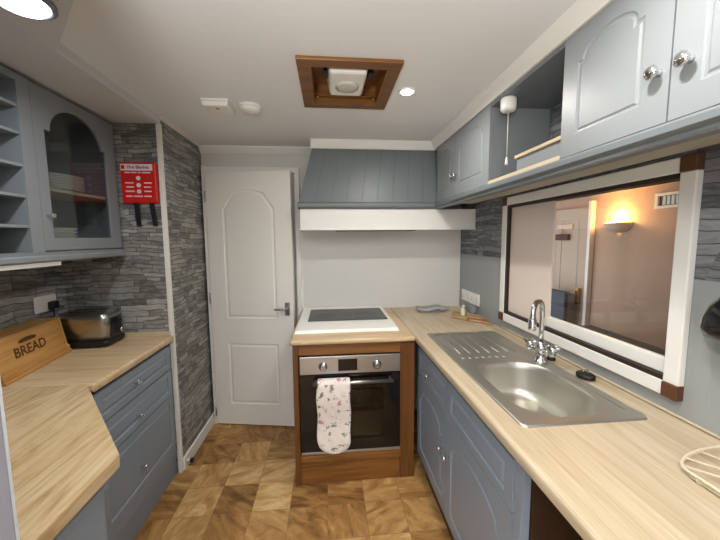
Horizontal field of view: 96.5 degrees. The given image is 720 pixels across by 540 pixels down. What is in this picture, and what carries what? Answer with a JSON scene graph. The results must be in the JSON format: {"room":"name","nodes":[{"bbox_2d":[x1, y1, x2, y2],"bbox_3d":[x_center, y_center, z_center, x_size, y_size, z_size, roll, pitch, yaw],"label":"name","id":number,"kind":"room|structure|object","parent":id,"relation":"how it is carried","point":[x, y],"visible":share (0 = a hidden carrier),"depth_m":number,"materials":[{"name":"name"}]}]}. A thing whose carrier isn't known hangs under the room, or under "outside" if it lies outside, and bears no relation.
{"room":"kitchen","nodes":[
{"label":"kitchen","id":0,"kind":"room"},
{"bbox_2d":[0,409,15,539],"bbox_3d":[-1.024,0.359,0.375,1.100,2.180,0.040,-1,6,-5],"label":"wall","id":1,"kind":"structure","parent":0,"point":[7,526],"depth_m":0.43,"materials":[{"name":"white paint"}]},
{"bbox_2d":[0,378,19,539],"bbox_3d":[-0.542,0.347,0.461,0.056,2.180,0.039,-1,6,-5],"label":"trim","id":2,"kind":"structure","parent":1,"relation":"attached to","point":[1,395],"depth_m":0.47,"materials":[{"name":"white paint"}]},
{"bbox_2d":[0,251,67,329],"bbox_3d":[-1.629,0.381,0.091,0.160,2.200,3.617,-1,6,-5],"label":"wall","id":3,"kind":"structure","parent":0,"point":[18,288],"depth_m":1.64,"materials":[{"name":"grey stone"}]},
{"bbox_2d":[0,64,44,253],"bbox_3d":[-1.482,-0.381,1.056,0.339,0.728,0.526,-1,6,-5],"label":"shelving unit","id":4,"kind":"object","parent":3,"relation":"attached to","point":[21,226],"visible":1,"depth_m":1.28,"materials":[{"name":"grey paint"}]},
{"bbox_2d":[0,97,15,105],"bbox_3d":[-1.479,-0.619,1.020,0.324,0.012,0.440,-1,6,-5],"label":"shelf","id":5,"kind":"object","parent":4,"relation":"attached to","point":[3,102],"depth_m":1.23,"materials":[{"name":"blue paint"}]},
{"bbox_2d":[0,125,18,133],"bbox_3d":[-1.478,-0.515,1.030,0.324,0.012,0.440,-1,6,-5],"label":"shelf","id":6,"kind":"object","parent":4,"relation":"attached to","point":[3,130],"depth_m":1.24,"materials":[{"name":"blue paint"}]},
{"bbox_2d":[0,159,22,166],"bbox_3d":[-1.477,-0.391,1.042,0.324,0.012,0.440,-1,6,-5],"label":"shelf","id":7,"kind":"object","parent":4,"relation":"attached to","point":[3,162],"depth_m":1.25,"materials":[{"name":"blue paint"}]},
{"bbox_2d":[0,191,25,197],"bbox_3d":[-1.476,-0.271,1.053,0.324,0.012,0.440,-1,6,-5],"label":"shelf","id":8,"kind":"object","parent":4,"relation":"attached to","point":[3,194],"depth_m":1.26,"materials":[{"name":"blue paint"}]},
{"bbox_2d":[0,224,28,227],"bbox_3d":[-1.475,-0.152,1.065,0.324,0.012,0.440,-1,6,-5],"label":"shelf","id":9,"kind":"object","parent":4,"relation":"attached to","point":[1,225],"depth_m":1.24,"materials":[{"name":"blue paint"}]},
{"bbox_2d":[0,261,60,270],"bbox_3d":[-1.335,-0.001,1.143,0.047,0.018,0.600,-1,6,-5],"label":"light strip","id":10,"kind":"object","parent":3,"relation":"attached to","point":[35,265],"visible":0.76,"depth_m":1.28,"materials":[{"name":"white paint"}]},
{"bbox_2d":[33,294,59,316],"bbox_3d":[-1.682,0.195,1.705,0.044,0.124,0.155,-1,6,-5],"label":"socket","id":11,"kind":"object","parent":3,"relation":"attached to","point":[45,303],"visible":0.85,"depth_m":1.70,"materials":[{"name":"white plastic"}]},
{"bbox_2d":[28,80,121,250],"bbox_3d":[-1.515,-0.447,1.571,0.372,0.696,0.513,-1,6,-5],"label":"upper cabinet","id":12,"kind":"object","parent":3,"relation":"attached to","point":[69,139],"visible":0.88,"depth_m":1.77,"materials":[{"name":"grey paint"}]},
{"bbox_2d":[0,248,124,265],"bbox_3d":[-1.354,-0.053,1.359,0.062,0.044,1.040,-1,6,-5],"label":"crown molding","id":13,"kind":"structure","parent":12,"relation":"attached to","point":[6,259],"depth_m":1.41,"materials":[{"name":"blue paint"}]},
{"bbox_2d":[50,186,85,192],"bbox_3d":[-1.534,-0.390,1.586,0.280,0.017,0.280,-1,6,-5],"label":"dinner plate","id":14,"kind":"object","parent":12,"relation":"on","point":[55,187],"visible":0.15,"depth_m":1.56,"materials":[{"name":"white ceramic"}]},
{"bbox_2d":[49,183,85,190],"bbox_3d":[-1.535,-0.402,1.585,0.280,0.017,0.280,-1,6,-5],"label":"dinner plate","id":15,"kind":"object","parent":14,"relation":"on","point":[50,184],"visible":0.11,"depth_m":1.55,"materials":[{"name":"white ceramic"}]},
{"bbox_2d":[49,180,84,187],"bbox_3d":[-1.535,-0.415,1.584,0.280,0.017,0.280,-1,6,-5],"label":"dinner plate","id":16,"kind":"object","parent":15,"relation":"on","point":[53,182],"visible":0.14,"depth_m":1.55,"materials":[{"name":"white ceramic"}]},
{"bbox_2d":[49,178,84,185],"bbox_3d":[-1.535,-0.427,1.583,0.280,0.017,0.280,-1,6,-5],"label":"dinner plate","id":17,"kind":"object","parent":16,"relation":"on","point":[50,179],"visible":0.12,"depth_m":1.55,"materials":[{"name":"white ceramic"}]},
{"bbox_2d":[48,175,84,182],"bbox_3d":[-1.535,-0.439,1.582,0.280,0.017,0.280,-1,6,-5],"label":"dinner plate","id":18,"kind":"object","parent":17,"relation":"on","point":[50,176],"visible":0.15,"depth_m":1.54,"materials":[{"name":"white ceramic"}]},
{"bbox_2d":[48,172,84,180],"bbox_3d":[-1.535,-0.452,1.580,0.280,0.017,0.280,-1,6,-5],"label":"dinner plate","id":19,"kind":"object","parent":18,"relation":"on","point":[49,173],"visible":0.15,"depth_m":1.54,"materials":[{"name":"white ceramic"}]},
{"bbox_2d":[50,188,105,200],"bbox_3d":[-1.540,-0.373,1.576,0.297,0.013,0.481,-1,6,-5],"label":"shelf","id":20,"kind":"object","parent":12,"relation":"attached to","point":[56,194],"depth_m":1.66,"materials":[{"name":"beige wood"}]},
{"bbox_2d":[63,120,213,472],"bbox_3d":[-1.548,0.169,2.273,0.740,2.200,0.733,-1,6,-5],"label":"wall","id":21,"kind":"structure","parent":0,"point":[134,283],"depth_m":1.95,"materials":[{"name":"grey stone"}]},
{"bbox_2d":[120,162,159,225],"bbox_3d":[-1.265,-0.436,1.856,0.192,0.360,0.031,-1,6,-5],"label":"blanket","id":22,"kind":"object","parent":21,"relation":"attached to","point":[139,180],"visible":1,"depth_m":1.84,"materials":[{"name":"red plastic"}]},
{"bbox_2d":[155,123,183,472],"bbox_3d":[-1.151,0.226,1.952,0.024,2.142,0.025,-1,6,-5],"label":"trim","id":23,"kind":"structure","parent":21,"relation":"attached to","point":[159,140],"depth_m":1.94,"materials":[{"name":"white paint"}]},
{"bbox_2d":[160,117,200,145],"bbox_3d":[-1.167,-0.900,2.141,0.030,0.012,0.603,-1,6,-5],"label":"trim","id":24,"kind":"structure","parent":21,"relation":"attached to","point":[163,119],"depth_m":2.06,"materials":[{"name":"white paint"}]},
{"bbox_2d":[187,457,194,462],"bbox_3d":[-1.107,1.242,2.102,0.040,0.032,0.032,-1,6,-5],"label":"door stop","id":25,"kind":"object","parent":21,"relation":"attached to","point":[191,460],"visible":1,"depth_m":2.10,"materials":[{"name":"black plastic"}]},
{"bbox_2d":[183,412,214,469],"bbox_3d":[-1.159,1.220,2.356,0.014,0.085,0.583,-1,6,-5],"label":"baseboard","id":26,"kind":"structure","parent":21,"relation":"attached to","point":[193,449],"depth_m":2.29,"materials":[{"name":"white paint"}]},
{"bbox_2d":[0,0,577,150],"bbox_3d":[-0.339,-0.792,0.471,2.840,0.158,4.350,-1,6,-5],"label":"ceiling","id":27,"kind":"structure","parent":0,"point":[168,55],"depth_m":1.22,"materials":[{"name":"paint"}]},
{"bbox_2d":[0,0,58,20],"bbox_3d":[-0.935,-0.737,0.884,0.156,0.022,0.156,-1,6,-5],"label":"recessed light","id":28,"kind":"object","parent":27,"relation":"in","point":[45,10],"visible":1,"depth_m":0.90,"materials":[{"name":"white"}]},
{"bbox_2d":[200,98,234,114],"bbox_3d":[-0.734,-0.844,1.667,0.136,0.040,0.135,-1,6,-5],"label":"smoke detector","id":29,"kind":"object","parent":27,"relation":"attached to","point":[223,106],"visible":1,"depth_m":1.62,"materials":[{"name":"white plastic"}]},
{"bbox_2d":[238,101,261,114],"bbox_3d":[-0.582,-0.850,1.704,0.120,0.036,0.120,-1,6,-5],"label":"smoke detector","id":30,"kind":"object","parent":27,"relation":"attached to","point":[247,107],"visible":1,"depth_m":1.67,"materials":[{"name":"white plastic"}]},
{"bbox_2d":[295,55,403,109],"bbox_3d":[-0.059,-0.882,1.481,0.426,0.109,0.465,-1,6,-5],"label":"ceiling vent","id":31,"kind":"object","parent":27,"relation":"in","point":[325,81],"visible":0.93,"depth_m":1.46,"materials":[{"name":"brown wood"}]},
{"bbox_2d":[335,81,358,92],"bbox_3d":[-0.060,-0.830,1.464,0.108,0.010,0.108,-1,6,-5],"label":"grille","id":32,"kind":"object","parent":31,"relation":"attached to","point":[340,86],"depth_m":1.45,"materials":[{"name":"white plastic"}]},
{"bbox_2d":[310,138,436,150],"bbox_3d":[0.105,-0.907,2.345,0.920,0.058,0.080,-1,6,-5],"label":"trim","id":33,"kind":"structure","parent":27,"relation":"attached to","point":[315,143],"depth_m":2.31,"materials":[{"name":"white paint"}]},
{"bbox_2d":[398,87,415,95],"bbox_3d":[0.226,-0.855,1.544,0.084,0.009,0.084,-1,6,-5],"label":"recessed light","id":34,"kind":"object","parent":27,"relation":"in","point":[406,91],"visible":1,"depth_m":1.53,"materials":[{"name":"white paint"}]},
{"bbox_2d":[401,90,412,94],"bbox_3d":[0.226,-0.852,1.544,0.057,0.003,0.057,-1,6,-5],"label":"diffuser","id":35,"kind":"object","parent":34,"relation":"attached to","point":[403,92],"depth_m":1.54,"materials":[{"name":"white plastic"}]},
{"bbox_2d":[431,0,614,148],"bbox_3d":[0.650,-0.814,1.331,0.068,0.056,2.070,-1,6,-5],"label":"trim","id":36,"kind":"structure","parent":27,"relation":"attached to","point":[581,12],"depth_m":1.21,"materials":[{"name":"white paint"}]},
{"bbox_2d":[133,408,451,539],"bbox_3d":[-0.322,1.438,0.688,2.840,0.040,4.350,-1,6,-5],"label":"floor","id":37,"kind":"structure","parent":0,"point":[240,483],"depth_m":1.82,"materials":[{"name":"plastic"}]},
{"bbox_2d":[53,480,107,539],"bbox_3d":[-1.146,0.968,0.919,0.933,0.864,0.795,-1,6,-5],"label":"base cabinet","id":38,"kind":"object","parent":37,"relation":"on","point":[89,523],"visible":0.04,"depth_m":0.81,"materials":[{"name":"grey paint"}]},
{"bbox_2d":[2,384,119,539],"bbox_3d":[-1.134,0.517,0.869,0.968,0.041,0.838,-1,6,-5],"label":"countertop","id":39,"kind":"structure","parent":38,"relation":"on","point":[62,450],"depth_m":0.87,"materials":[{"name":"brown wood"}]},
{"bbox_2d":[91,345,176,539],"bbox_3d":[-1.382,0.901,1.649,0.602,0.860,0.669,-1,6,-5],"label":"drawer unit","id":40,"kind":"object","parent":37,"relation":"on","point":[136,408],"visible":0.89,"depth_m":1.62,"materials":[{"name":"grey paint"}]},
{"bbox_2d":[2,336,173,392],"bbox_3d":[-1.395,0.453,1.604,0.588,0.038,0.674,-1,6,-5],"label":"countertop","id":41,"kind":"structure","parent":40,"relation":"on","point":[96,367],"depth_m":1.51,"materials":[{"name":"brown wood"}]},
{"bbox_2d":[0,317,71,386],"bbox_3d":[-1.543,0.356,1.460,0.166,0.182,0.430,-2,6,-14],"label":"bin","id":42,"kind":"object","parent":41,"relation":"on","point":[28,346],"visible":1,"depth_m":1.46,"materials":[{"name":"brown wood"}]},
{"bbox_2d":[54,308,124,347],"bbox_3d":[-1.498,0.319,1.798,0.291,0.192,0.182,-1,6,-8],"label":"toaster","id":43,"kind":"object","parent":41,"relation":"on","point":[88,327],"visible":0.92,"depth_m":1.72,"materials":[{"name":"silver metal"}]},
{"bbox_2d":[125,331,170,336],"bbox_3d":[-1.431,0.390,1.927,0.560,0.024,0.015,-1,6,-5],"label":"upstand","id":44,"kind":"object","parent":41,"relation":"on","point":[160,333],"visible":0.44,"depth_m":1.94,"materials":[{"name":"beige wood"}]},
{"bbox_2d":[292,341,414,485],"bbox_3d":[-0.064,0.826,2.301,0.720,0.864,0.786,-1,6,-5],"label":"housing","id":45,"kind":"object","parent":37,"relation":"on","point":[325,468],"visible":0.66,"depth_m":1.94,"materials":[{"name":"brown wood"}]},
{"bbox_2d":[299,352,399,455],"bbox_3d":[-0.073,0.780,2.107,0.592,0.601,0.510,-1,6,-5],"label":"oven","id":46,"kind":"object","parent":45,"relation":"in","point":[374,377],"visible":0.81,"depth_m":1.91,"materials":[{"name":"glass"}]},
{"bbox_2d":[316,377,350,453],"bbox_3d":[-0.151,0.835,1.855,0.196,0.431,0.086,-1,6,-5],"label":"glove","id":47,"kind":"object","parent":46,"relation":"hanging from","point":[332,394],"visible":1,"depth_m":1.82,"materials":[{"name":"fabric"}]},
{"bbox_2d":[290,308,414,345],"bbox_3d":[-0.074,0.374,2.261,0.734,0.030,0.814,-1,6,-5],"label":"countertop","id":48,"kind":"structure","parent":45,"relation":"on","point":[403,334],"depth_m":1.89,"materials":[{"name":"brown wood"}]},
{"bbox_2d":[294,306,398,333],"bbox_3d":[-0.109,0.340,2.312,0.647,0.027,0.676,-1,6,-5],"label":"cooktop","id":49,"kind":"object","parent":48,"relation":"in","point":[317,320],"visible":1,"depth_m":2.18,"materials":[{"name":"beige ceramic"}]},
{"bbox_2d":[417,346,452,539],"bbox_3d":[0.644,0.873,1.787,0.593,0.858,0.492,-1,6,-5],"label":"base cabinet","id":50,"kind":"object","parent":37,"relation":"on","point":[432,383],"visible":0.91,"depth_m":1.71,"materials":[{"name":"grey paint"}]},
{"bbox_2d":[441,381,530,539],"bbox_3d":[0.695,0.924,1.255,0.593,0.858,0.578,-1,6,-5],"label":"base cabinet","id":51,"kind":"object","parent":37,"relation":"on","point":[488,492],"visible":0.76,"depth_m":1.18,"materials":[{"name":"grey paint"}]},
{"bbox_2d":[529,478,582,539],"bbox_3d":[0.795,1.005,0.409,0.555,0.858,1.148,-1,6,-5],"label":"open bay","id":52,"kind":"object","parent":37,"relation":"on","point":[546,522],"visible":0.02,"depth_m":0.92,"materials":[{"name":"brown wood"}]},
{"bbox_2d":[391,306,719,539],"bbox_3d":[0.693,0.467,1.257,0.600,0.048,2.970,-1,6,-5],"label":"countertop","id":53,"kind":"structure","parent":52,"relation":"on","point":[627,480],"depth_m":0.84,"materials":[{"name":"brown wood"}]},
{"bbox_2d":[416,305,448,311],"bbox_3d":[0.573,0.308,2.582,0.256,0.026,0.195,-1,6,-5],"label":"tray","id":54,"kind":"object","parent":53,"relation":"on","point":[433,308],"visible":1,"depth_m":2.56,"materials":[{"name":"grey ceramic"}]},
{"bbox_2d":[451,310,492,325],"bbox_3d":[0.787,0.340,2.289,0.173,0.018,0.402,-5,7,-40],"label":"serving tray","id":55,"kind":"object","parent":53,"relation":"on","point":[456,314],"visible":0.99,"depth_m":2.30,"materials":[{"name":"brown wood"}]},
{"bbox_2d":[461,305,465,315],"bbox_3d":[0.761,0.296,2.372,0.034,0.078,0.034,-1,6,-5],"label":"bottle","id":56,"kind":"object","parent":55,"relation":"on","point":[463,310],"visible":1,"depth_m":2.36,"materials":[{"name":"white plastic"}]},
{"bbox_2d":[465,304,476,312],"bbox_3d":[0.834,0.292,2.419,0.044,0.049,0.100,-1,6,-5],"label":"box","id":57,"kind":"object","parent":55,"relation":"on","point":[469,308],"visible":0.91,"depth_m":2.38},
{"bbox_2d":[466,318,484,321],"bbox_3d":[0.795,0.344,2.208,0.119,0.014,0.036,3,6,31],"label":"packet","id":58,"kind":"object","parent":55,"relation":"in","point":[467,319],"visible":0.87,"depth_m":2.19,"materials":[{"name":"red paper"}]},
{"bbox_2d":[427,331,646,427],"bbox_3d":[0.659,0.497,1.482,0.427,0.154,0.973,-1,6,-5],"label":"sink","id":59,"kind":"object","parent":53,"relation":"in","point":[531,393],"visible":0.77,"depth_m":1.39,"materials":[{"name":"metal"}]},
{"bbox_2d":[523,299,559,363],"bbox_3d":[0.795,0.273,1.457,0.160,0.301,0.171,-1,6,-5],"label":"mixer tap","id":60,"kind":"object","parent":53,"relation":"on","point":[540,348],"visible":1,"depth_m":1.45,"materials":[{"name":"silver metal"}]},
{"bbox_2d":[546,356,555,360],"bbox_3d":[0.899,0.408,1.513,0.040,0.031,0.040,-1,6,-5],"label":"plug","id":61,"kind":"object","parent":53,"relation":"on","point":[547,357],"visible":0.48,"depth_m":1.50,"materials":[{"name":"black rubber"}]},
{"bbox_2d":[576,369,595,380],"bbox_3d":[0.923,0.423,1.315,0.062,0.039,0.078,-1,6,-5],"label":"stopper","id":62,"kind":"object","parent":53,"relation":"on","point":[585,375],"visible":1,"depth_m":1.30,"materials":[{"name":"black rubber"}]},
{"bbox_2d":[680,445,719,496],"bbox_3d":[0.900,0.493,0.692,0.223,0.019,0.331,-1,6,-5],"label":"wire rack","id":63,"kind":"object","parent":53,"relation":"on","point":[699,480],"visible":1,"depth_m":0.78,"materials":[{"name":"beige metal"}]},
{"bbox_2d":[201,151,461,407],"bbox_3d":[-0.163,0.116,2.705,2.100,2.200,0.130,-1,6,-5],"label":"wall","id":64,"kind":"structure","parent":0,"point":[225,160],"depth_m":2.51,"materials":[{"name":"white paint"}]},
{"bbox_2d":[201,165,217,423],"bbox_3d":[-1.170,0.227,2.523,0.024,2.030,0.060,-1,6,-5],"label":"trim","id":65,"kind":"structure","parent":64,"relation":"attached to","point":[203,168],"depth_m":2.49,"materials":[{"name":"white paint"}]},
{"bbox_2d":[204,170,294,425],"bbox_3d":[-0.832,0.253,2.451,0.656,1.963,0.092,0,6,5],"label":"door","id":66,"kind":"structure","parent":64,"relation":"in","point":[250,224],"depth_m":2.46,"materials":[{"name":"wood"}]},
{"bbox_2d":[206,166,293,173],"bbox_3d":[-0.840,-0.768,2.474,0.658,0.045,0.030,-1,6,-5],"label":"trim","id":67,"kind":"structure","parent":64,"relation":"attached to","point":[208,168],"depth_m":2.45,"materials":[{"name":"white paint"}]},
{"bbox_2d":[198,145,310,154],"bbox_3d":[-0.785,-0.915,2.455,0.850,0.050,0.050,-1,6,-5],"label":"trim","id":68,"kind":"structure","parent":64,"relation":"attached to","point":[204,149],"depth_m":2.45,"materials":[{"name":"white paint"}]},
{"bbox_2d":[294,167,302,318],"bbox_3d":[-0.485,0.215,2.595,0.038,2.030,0.045,-1,6,-5],"label":"trim","id":69,"kind":"structure","parent":64,"relation":"attached to","point":[296,169],"depth_m":2.53,"materials":[{"name":"white paint"}]},
{"bbox_2d":[301,230,460,308],"bbox_3d":[0.188,-0.012,2.654,1.320,0.660,0.014,-1,6,-5],"label":"backsplash","id":70,"kind":"structure","parent":64,"relation":"attached to","point":[386,269],"depth_m":2.65,"materials":[{"name":"white paint"}]},
{"bbox_2d":[297,149,475,231],"bbox_3d":[0.200,-0.596,2.454,1.315,0.595,0.302,-1,6,-5],"label":"hood","id":71,"kind":"object","parent":64,"relation":"attached to","point":[344,190],"visible":0.95,"depth_m":2.34,"materials":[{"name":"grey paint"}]},
{"bbox_2d":[335,230,415,231],"bbox_3d":[0.113,-0.313,2.478,0.600,0.027,0.210,-1,6,-5],"label":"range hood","id":72,"kind":"object","parent":71,"relation":"attached to","point":[335,230],"depth_m":2.39,"materials":[{"name":"white metal"}]},
{"bbox_2d":[459,103,719,439],"bbox_3d":[1.063,0.300,0.711,0.040,2.200,4.350,-1,6,-5],"label":"wall","id":73,"kind":"structure","parent":0,"point":[480,254],"depth_m":1.00,"materials":[{"name":"grey paint"}]},
{"bbox_2d":[462,289,469,302],"bbox_3d":[0.855,0.206,2.600,0.016,0.088,0.148,-1,6,-5],"label":"socket","id":74,"kind":"object","parent":73,"relation":"attached to","point":[465,294],"visible":0.98,"depth_m":2.58,"materials":[{"name":"white plastic"}]},
{"bbox_2d":[470,292,479,306],"bbox_3d":[0.870,0.221,2.446,0.016,0.088,0.148,-1,6,-5],"label":"socket","id":75,"kind":"object","parent":73,"relation":"attached to","point":[474,298],"visible":1,"depth_m":2.42,"materials":[{"name":"white plastic"}]},
{"bbox_2d":[436,105,549,201],"bbox_3d":[0.735,-0.654,1.975,0.342,0.384,0.776,-1,6,-5],"label":"upper cabinet","id":76,"kind":"object","parent":73,"relation":"attached to","point":[475,155],"visible":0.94,"depth_m":1.60,"materials":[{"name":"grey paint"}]},
{"bbox_2d":[435,104,719,208],"bbox_3d":[0.664,-0.376,1.361,0.050,0.046,2.042,-1,6,-5],"label":"crown molding","id":77,"kind":"structure","parent":76,"relation":"attached to","point":[704,123],"depth_m":0.88,"materials":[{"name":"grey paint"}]},
{"bbox_2d":[460,133,719,203],"bbox_3d":[0.812,-0.397,1.367,0.245,0.010,2.030,-1,6,-5],"label":"board","id":78,"kind":"object","parent":76,"relation":"attached to","point":[713,139],"visible":0.33,"depth_m":1.11,"materials":[{"name":"grey wood"}]},
{"bbox_2d":[488,41,565,183],"bbox_3d":[0.810,-0.593,1.345,0.312,0.386,0.498,-1,6,-5],"label":"open shelf unit","id":79,"kind":"object","parent":73,"relation":"attached to","point":[541,87],"visible":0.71,"depth_m":1.31,"materials":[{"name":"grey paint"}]},
{"bbox_2d":[500,95,516,164],"bbox_3d":[0.676,-0.633,1.472,0.068,0.296,0.068,-1,6,-5],"label":"switch","id":80,"kind":"object","parent":79,"relation":"attached to","point":[508,104],"visible":1,"depth_m":1.44,"materials":[{"name":"white plastic"}]},
{"bbox_2d":[498,153,705,401],"bbox_3d":[0.969,-0.016,1.505,0.068,0.760,1.069,-1,6,-5],"label":"window","id":81,"kind":"structure","parent":73,"relation":"in","point":[528,219],"depth_m":1.28,"materials":[{"name":"white paint"}]},
{"bbox_2d":[560,0,719,158],"bbox_3d":[0.854,-0.535,0.738,0.342,0.384,0.722,-1,6,-5],"label":"upper cabinet","id":82,"kind":"object","parent":73,"relation":"attached to","point":[637,66],"visible":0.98,"depth_m":0.82,"materials":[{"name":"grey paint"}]},
{"bbox_2d":[699,297,719,354],"bbox_3d":[0.978,0.144,0.804,0.107,0.173,0.208,-1,6,-5],"label":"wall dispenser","id":83,"kind":"object","parent":73,"relation":"attached to","point":[709,325],"visible":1,"depth_m":0.85,"materials":[{"name":"black plastic"}]},
{"bbox_2d":[556,181,679,348],"bbox_3d":[2.221,0.431,2.626,0.100,2.250,5.300,-1,6,-5],"label":"wall","id":84,"kind":"structure","parent":0,"point":[632,268],"depth_m":2.55,"materials":[{"name":"beige paint"}]},
{"bbox_2d":[552,201,596,324],"bbox_3d":[2.051,0.410,3.375,0.097,2.150,0.780,-1,6,-5],"label":"door","id":85,"kind":"structure","parent":84,"relation":"in","point":[572,258],"depth_m":3.10,"materials":[{"name":"white paint"}]},
{"bbox_2d":[555,224,572,239],"bbox_3d":[2.051,-0.378,3.238,0.034,0.155,0.200,-1,6,-5],"label":"hook rack","id":86,"kind":"object","parent":85,"relation":"attached to","point":[562,236],"visible":1,"depth_m":3.23,"materials":[{"name":"brown wood"}]},
{"bbox_2d":[603,221,632,232],"bbox_3d":[2.098,-0.356,2.660,0.113,0.097,0.236,-1,6,-5],"label":"wall lamp","id":87,"kind":"object","parent":84,"relation":"attached to","point":[615,227],"visible":1,"depth_m":2.60,"materials":[{"name":"paint"}]},
{"bbox_2d":[654,191,678,208],"bbox_3d":[2.185,-0.487,2.201,0.020,0.110,0.320,-1,6,-5],"label":"air vent","id":88,"kind":"object","parent":84,"relation":"in","point":[668,199],"visible":0.47,"depth_m":2.28,"materials":[{"name":"white paint"}]},
{"bbox_3d":[1.608,1.591,2.629,1.360,0.050,5.400,-1,6,-5],"label":"floor","id":89,"kind":"structure","parent":0,"visible":0},
{"bbox_2d":[551,288,569,321],"bbox_3d":[1.775,0.846,3.279,0.420,1.305,0.380,-1,6,-5],"label":"dining chair","id":90,"kind":"object","parent":89,"relation":"on","point":[559,298],"visible":0.23,"depth_m":3.13,"materials":[{"name":"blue fabric"}]},
{"bbox_2d":[578,325,664,355],"bbox_3d":[1.999,1.098,2.164,0.449,1.015,1.700,-1,6,-5],"label":"sideboard","id":91,"kind":"object","parent":89,"relation":"on","point":[649,347],"visible":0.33,"depth_m":2.55,"materials":[{"name":"wood"}]},
{"bbox_3d":[-1.497,-0.134,1.579,0.180,0.040,0.180,-1,6,-5],"label":"bowl","id":92,"kind":"object","parent":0,"visible":0},
{"bbox_2d":[54,235,77,237],"bbox_3d":[-1.498,-0.151,1.578,0.180,0.040,0.180,-1,6,-5],"label":"bowl","id":93,"kind":"object","parent":92,"relation":"on","point":[55,236],"visible":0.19,"depth_m":1.55,"materials":[{"name":"white ceramic"}]},
{"bbox_2d":[54,231,77,234],"bbox_3d":[-1.498,-0.168,1.576,0.180,0.040,0.180,-1,6,-5],"label":"bowl","id":94,"kind":"object","parent":93,"relation":"on","point":[55,232],"visible":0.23,"depth_m":1.55,"materials":[{"name":"white ceramic"}]},
{"bbox_2d":[54,228,77,231],"bbox_3d":[-1.498,-0.184,1.574,0.180,0.040,0.180,-1,6,-5],"label":"bowl","id":95,"kind":"object","parent":94,"relation":"on","point":[55,229],"visible":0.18,"depth_m":1.55,"materials":[{"name":"white ceramic"}]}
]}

